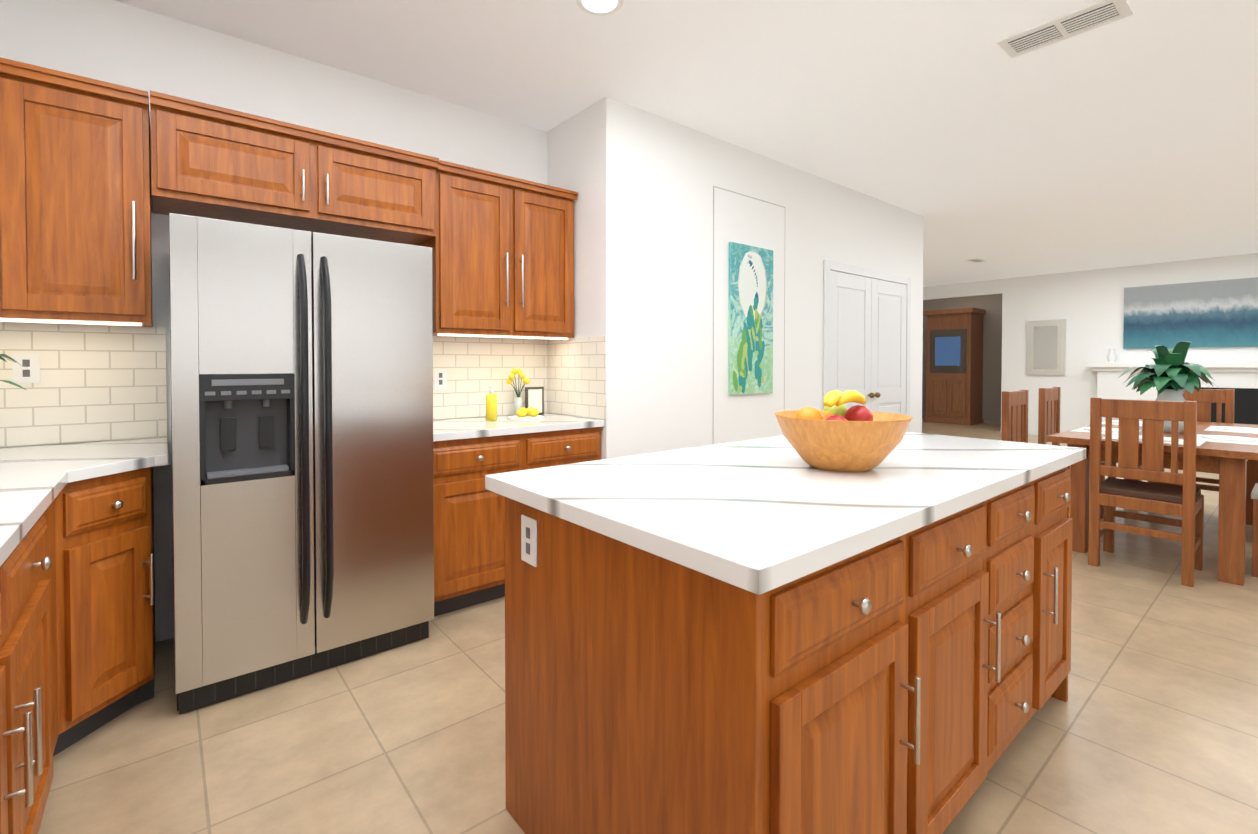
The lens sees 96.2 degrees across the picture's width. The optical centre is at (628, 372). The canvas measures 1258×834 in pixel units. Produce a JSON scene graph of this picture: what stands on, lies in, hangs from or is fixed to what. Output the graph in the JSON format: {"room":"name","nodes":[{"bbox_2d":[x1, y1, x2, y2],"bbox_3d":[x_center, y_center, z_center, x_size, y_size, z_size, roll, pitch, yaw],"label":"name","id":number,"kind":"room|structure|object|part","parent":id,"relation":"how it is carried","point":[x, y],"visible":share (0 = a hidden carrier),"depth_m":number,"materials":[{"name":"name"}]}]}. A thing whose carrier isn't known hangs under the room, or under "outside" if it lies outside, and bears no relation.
{"room":"kitchen","nodes":[
{"label":"kitchen","id":0,"kind":"room"},
{"bbox_2d":[0,0,547,641],"bbox_3d":[-1.677,-0.200,2.907,2.854,2.780,0.100,-1,1,-40],"label":"wall","id":1,"kind":"structure","parent":0,"point":[120,44],"depth_m":2.61,"materials":[{"name":"white paint"}]},
{"bbox_2d":[0,57,152,326],"bbox_3d":[-2.297,-0.635,2.070,0.830,0.902,0.385,-1,1,-40],"label":"upper cabinet","id":2,"kind":"object","parent":1,"relation":"attached to","point":[75,210],"visible":1,"depth_m":2.08,"materials":[{"name":"brown wood"}]},
{"bbox_2d":[150,90,438,244],"bbox_3d":[-1.531,-0.901,2.685,1.130,0.390,0.405,-1,1,-40],"label":"upper cabinet","id":3,"kind":"object","parent":1,"relation":"attached to","point":[214,162],"visible":1,"depth_m":2.50,"materials":[{"name":"brown wood"}]},
{"bbox_2d":[416,160,577,339],"bbox_3d":[-0.763,-0.656,3.337,0.868,0.902,0.385,-1,1,-40],"label":"upper cabinet","id":4,"kind":"object","parent":1,"relation":"attached to","point":[501,246],"visible":0.92,"depth_m":3.17,"materials":[{"name":"brown wood"}]},
{"bbox_2d":[38,419,1257,833],"bbox_3d":[3.526,1.199,5.475,14.320,0.100,9.300,-1,1,-40],"label":"floor","id":5,"kind":"structure","parent":0,"point":[1150,727],"depth_m":1.85,"materials":[{"name":"tile"}]},
{"bbox_2d":[0,498,55,833],"bbox_3d":[-1.436,0.788,0.894,0.619,0.870,1.094,-1,1,-40],"label":"base cabinet","id":6,"kind":"object","parent":5,"relation":"on","point":[27,576],"depth_m":1.22,"materials":[{"name":"brown wood"}]},
{"bbox_2d":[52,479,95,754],"bbox_3d":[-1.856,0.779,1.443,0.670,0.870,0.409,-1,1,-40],"label":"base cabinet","id":7,"kind":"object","parent":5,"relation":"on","point":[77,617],"depth_m":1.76,"materials":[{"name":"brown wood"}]},
{"bbox_2d":[92,467,154,729],"bbox_3d":[-2.154,0.771,1.920,0.819,0.870,0.821,-1,1,-40],"label":"base cabinet","id":8,"kind":"object","parent":5,"relation":"on","point":[122,503],"depth_m":1.92,"materials":[{"name":"brown wood"}]},
{"bbox_2d":[0,437,168,566],"bbox_3d":[-1.333,0.331,0.957,0.869,0.038,3.341,-1,1,-40],"label":"countertop","id":9,"kind":"structure","parent":8,"relation":"on","point":[34,480],"depth_m":1.80,"materials":[{"name":"white stone"}]},
{"bbox_2d":[0,354,25,389],"bbox_3d":[-2.344,0.112,1.921,0.427,0.367,0.440,-1,1,-40],"label":"potted plant","id":10,"kind":"object","parent":9,"relation":"on","point":[3,359],"visible":1,"depth_m":2.05,"materials":[{"name":"green plant"}]},
{"bbox_2d":[169,213,433,713],"bbox_3d":[-1.423,0.314,2.472,0.900,1.766,0.808,-1,1,-40],"label":"refrigerator","id":11,"kind":"object","parent":5,"relation":"on","point":[302,442],"visible":1,"depth_m":2.16,"materials":[{"name":"grey metal"}]},
{"bbox_2d":[433,427,600,616],"bbox_3d":[-0.733,0.751,3.198,1.030,0.870,0.659,-1,1,-40],"label":"base cabinet","id":12,"kind":"object","parent":5,"relation":"on","point":[469,539],"visible":0.33,"depth_m":2.82,"materials":[{"name":"brown wood"}]},
{"bbox_2d":[433,413,603,441],"bbox_3d":[-0.746,0.295,3.198,1.040,0.038,0.631,-1,1,-40],"label":"countertop","id":13,"kind":"structure","parent":12,"relation":"on","point":[457,429],"depth_m":3.05,"materials":[{"name":"white stone"}]},
{"bbox_2d":[486,368,544,420],"bbox_3d":[-0.643,0.122,3.396,0.446,0.300,0.289,-1,1,-40],"label":"decorations","id":14,"kind":"object","parent":13,"relation":"on","point":[533,409],"visible":1,"depth_m":3.45,"materials":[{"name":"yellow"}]},
{"bbox_2d":[505,456,1085,833],"bbox_3d":[0.648,0.763,1.792,1.839,0.890,0.912,-1,1,-40],"label":"kitchen island","id":15,"kind":"object","parent":5,"relation":"on","point":[774,635],"depth_m":1.19,"materials":[{"name":"brown wood"}]},
{"bbox_2d":[485,432,1085,599],"bbox_3d":[0.634,0.297,1.809,1.910,0.039,0.930,-1,1,-40],"label":"island countertop","id":16,"kind":"structure","parent":15,"relation":"on","point":[745,515],"depth_m":1.33,"materials":[{"name":"white stone"}]},
{"bbox_2d":[774,390,912,471],"bbox_3d":[0.629,0.166,1.679,0.384,0.228,0.384,-1,1,-40],"label":"fruit bowl","id":17,"kind":"object","parent":16,"relation":"on","point":[835,434],"visible":1,"depth_m":1.57,"materials":[{"name":"brown wood"}]},
{"bbox_2d":[923,307,985,424],"bbox_3d":[6.859,-0.139,11.922,0.735,2.370,0.950,-1,1,-40],"label":"armoire","id":18,"kind":"object","parent":5,"relation":"on","point":[954,389],"visible":1,"depth_m":11.67,"materials":[{"name":"brown wood"}]},
{"bbox_2d":[1001,390,1028,442],"bbox_3d":[3.128,0.654,4.237,0.460,1.030,0.450,-1,1,-40],"label":"dining chair","id":19,"kind":"object","parent":5,"relation":"on","point":[1014,420],"visible":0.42,"depth_m":4.34,"materials":[{"name":"brown wood"}]},
{"bbox_2d":[1038,387,1115,518],"bbox_3d":[3.822,0.645,4.810,0.460,1.030,0.450,-1,1,-40],"label":"dining chair","id":20,"kind":"object","parent":5,"relation":"on","point":[1049,412],"visible":0.38,"depth_m":4.87,"materials":[{"name":"brown wood"}]},
{"bbox_2d":[1088,397,1203,586],"bbox_3d":[3.148,0.667,3.436,0.450,1.030,0.460,-1,1,-40],"label":"chair","id":21,"kind":"object","parent":5,"relation":"on","point":[1185,501],"visible":1,"depth_m":3.31,"materials":[{"name":"brown wood"}]},
{"bbox_2d":[1048,418,1257,585],"bbox_3d":[3.895,0.784,4.048,2.100,0.776,0.960,-1,1,-40],"label":"dining table","id":22,"kind":"object","parent":5,"relation":"on","point":[1228,452],"visible":0.73,"depth_m":3.38,"materials":[{"name":"brown wood"}]},
{"bbox_2d":[1120,342,1218,432],"bbox_3d":[3.781,0.099,3.950,0.537,0.628,0.509,-1,1,-40],"label":"potted plant","id":23,"kind":"object","parent":22,"relation":"on","point":[1171,374],"visible":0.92,"depth_m":3.88,"materials":[{"name":"green plant"}]},
{"bbox_2d":[1088,349,1257,424],"bbox_3d":[8.316,0.371,7.997,0.500,1.476,2.870,-1,1,-40],"label":"fireplace","id":24,"kind":"object","parent":5,"relation":"on","point":[1241,378],"visible":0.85,"depth_m":8.03,"materials":[{"name":"white paint"}]},
{"bbox_2d":[1148,389,1234,516],"bbox_3d":[4.644,0.647,4.671,0.450,1.030,0.460,-1,1,-40],"label":"chair","id":25,"kind":"object","parent":5,"relation":"on","point":[1204,398],"visible":0.19,"depth_m":4.69,"materials":[{"name":"brown wood"}]},
{"bbox_2d":[1251,483,1257,577],"bbox_3d":[3.937,0.670,3.257,0.460,1.030,0.450,-1,1,-40],"label":"dining chair","id":26,"kind":"object","parent":5,"relation":"on","point":[1254,494],"visible":1,"depth_m":3.27,"materials":[{"name":"brown wood"}]},
{"bbox_2d":[114,0,1257,286],"bbox_3d":[3.526,-1.680,5.429,14.320,0.100,9.300,-1,1,-40],"label":"ceiling","id":27,"kind":"structure","parent":0,"point":[1130,140],"depth_m":3.18,"materials":[{"name":"white paint"}]},
{"bbox_2d":[576,0,622,15],"bbox_3d":[-0.124,-1.576,2.391,0.200,0.011,0.200,-1,1,-40],"label":"recessed light","id":28,"kind":"object","parent":27,"relation":"in","point":[600,7],"visible":1,"depth_m":2.42,"materials":[{"name":"white"}]},
{"bbox_2d":[967,258,984,262],"bbox_3d":[5.167,-1.669,8.406,0.300,0.016,0.150,-1,1,-40],"label":"ceiling vent","id":29,"kind":"object","parent":27,"relation":"in","point":[975,260],"visible":1,"depth_m":8.37,"materials":[{"name":"white metal"}]},
{"bbox_2d":[996,0,1132,57],"bbox_3d":[1.983,-1.576,2.588,0.220,0.016,0.460,-1,1,-40],"label":"ceiling vent","id":30,"kind":"object","parent":27,"relation":"in","point":[1095,15],"visible":1,"depth_m":2.56,"materials":[{"name":"white metal"}]},
{"bbox_2d":[547,96,923,459],"bbox_3d":[1.247,-0.231,4.879,4.166,2.780,0.783,-1,1,-40],"label":"wall","id":31,"kind":"structure","parent":0,"point":[666,211],"depth_m":3.79,"materials":[{"name":"white paint"}]},
{"bbox_3d":[0.889,-0.381,4.090,0.480,1.065,0.027,-1,1,-40],"label":"peacock art","id":32,"kind":"part","parent":31,"relation":"part of"},
{"bbox_2d":[823,260,910,431],"bbox_3d":[2.251,0.101,5.196,1.570,2.105,0.074,-1,1,-40],"label":"double closet door","id":33,"kind":"structure","parent":31,"relation":"attached to","point":[866,335],"depth_m":5.17,"materials":[{"name":"white wood"}]},
{"bbox_2d":[922,294,1001,423],"bbox_3d":[7.370,-0.344,11.964,0.100,2.780,3.950,-1,1,-40],"label":"wall","id":34,"kind":"structure","parent":0,"point":[991,305],"depth_m":11.76,"materials":[{"name":"beige paint"}]},
{"bbox_2d":[923,279,1002,299],"bbox_3d":[6.128,-1.591,11.107,0.120,0.260,2.160,-1,1,-40],"label":"lintel","id":35,"kind":"object","parent":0,"point":[977,288],"visible":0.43,"depth_m":10.73,"materials":[{"name":"white paint"}]},
{"bbox_2d":[1001,253,1257,431],"bbox_3d":[8.818,-0.279,7.870,0.120,2.780,6.290,-1,1,-40],"label":"wall","id":36,"kind":"structure","parent":0,"point":[1088,305],"depth_m":9.34,"materials":[{"name":"white paint"}]},
{"bbox_2d":[1028,429,1060,434],"bbox_3d":[7.159,1.035,9.795,0.009,0.090,1.240,-1,1,-40],"label":"baseboard","id":37,"kind":"structure","parent":36,"relation":"attached to","point":[1032,431],"depth_m":9.88,"materials":[{"name":"white wood"}]},
{"bbox_2d":[1027,319,1065,374],"bbox_3d":[7.174,-0.439,9.716,0.055,0.940,0.545,-1,1,-40],"label":"picture","id":38,"kind":"object","parent":36,"relation":"attached to","point":[1046,347],"visible":0.95,"depth_m":9.69,"materials":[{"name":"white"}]},
{"bbox_2d":[1123,277,1257,348],"bbox_3d":[8.326,-0.853,8.323,0.045,0.958,1.570,-1,1,-40],"label":"picture","id":39,"kind":"object","parent":36,"relation":"attached to","point":[1221,313],"visible":0.89,"depth_m":8.31},
{"bbox_3d":[-0.922,-0.148,-0.327,0.100,2.780,6.050,-1,1,-40],"label":"wall","id":40,"kind":"structure","parent":0,"visible":0},
{"bbox_2d":[0,323,166,446],"bbox_3d":[-2.387,0.046,2.248,0.847,0.486,0.013,-1,1,-40],"label":"tile backsplash","id":41,"kind":"structure","parent":40,"relation":"attached to","point":[84,383],"depth_m":2.34,"materials":[{"name":"white tile"}]},
{"bbox_2d":[433,336,547,419],"bbox_3d":[-0.944,0.027,3.439,1.046,0.486,0.013,-1,1,-40],"label":"tile backsplash","id":42,"kind":"structure","parent":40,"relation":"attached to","point":[464,368],"depth_m":3.47,"materials":[{"name":"white tile"}]},
{"bbox_2d":[548,336,605,419],"bbox_3d":[-0.333,0.026,3.515,0.006,0.486,0.620,-1,1,-40],"label":"tile backsplash","id":43,"kind":"structure","parent":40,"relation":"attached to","point":[576,366],"depth_m":3.49,"materials":[{"name":"white tile"}]}
]}

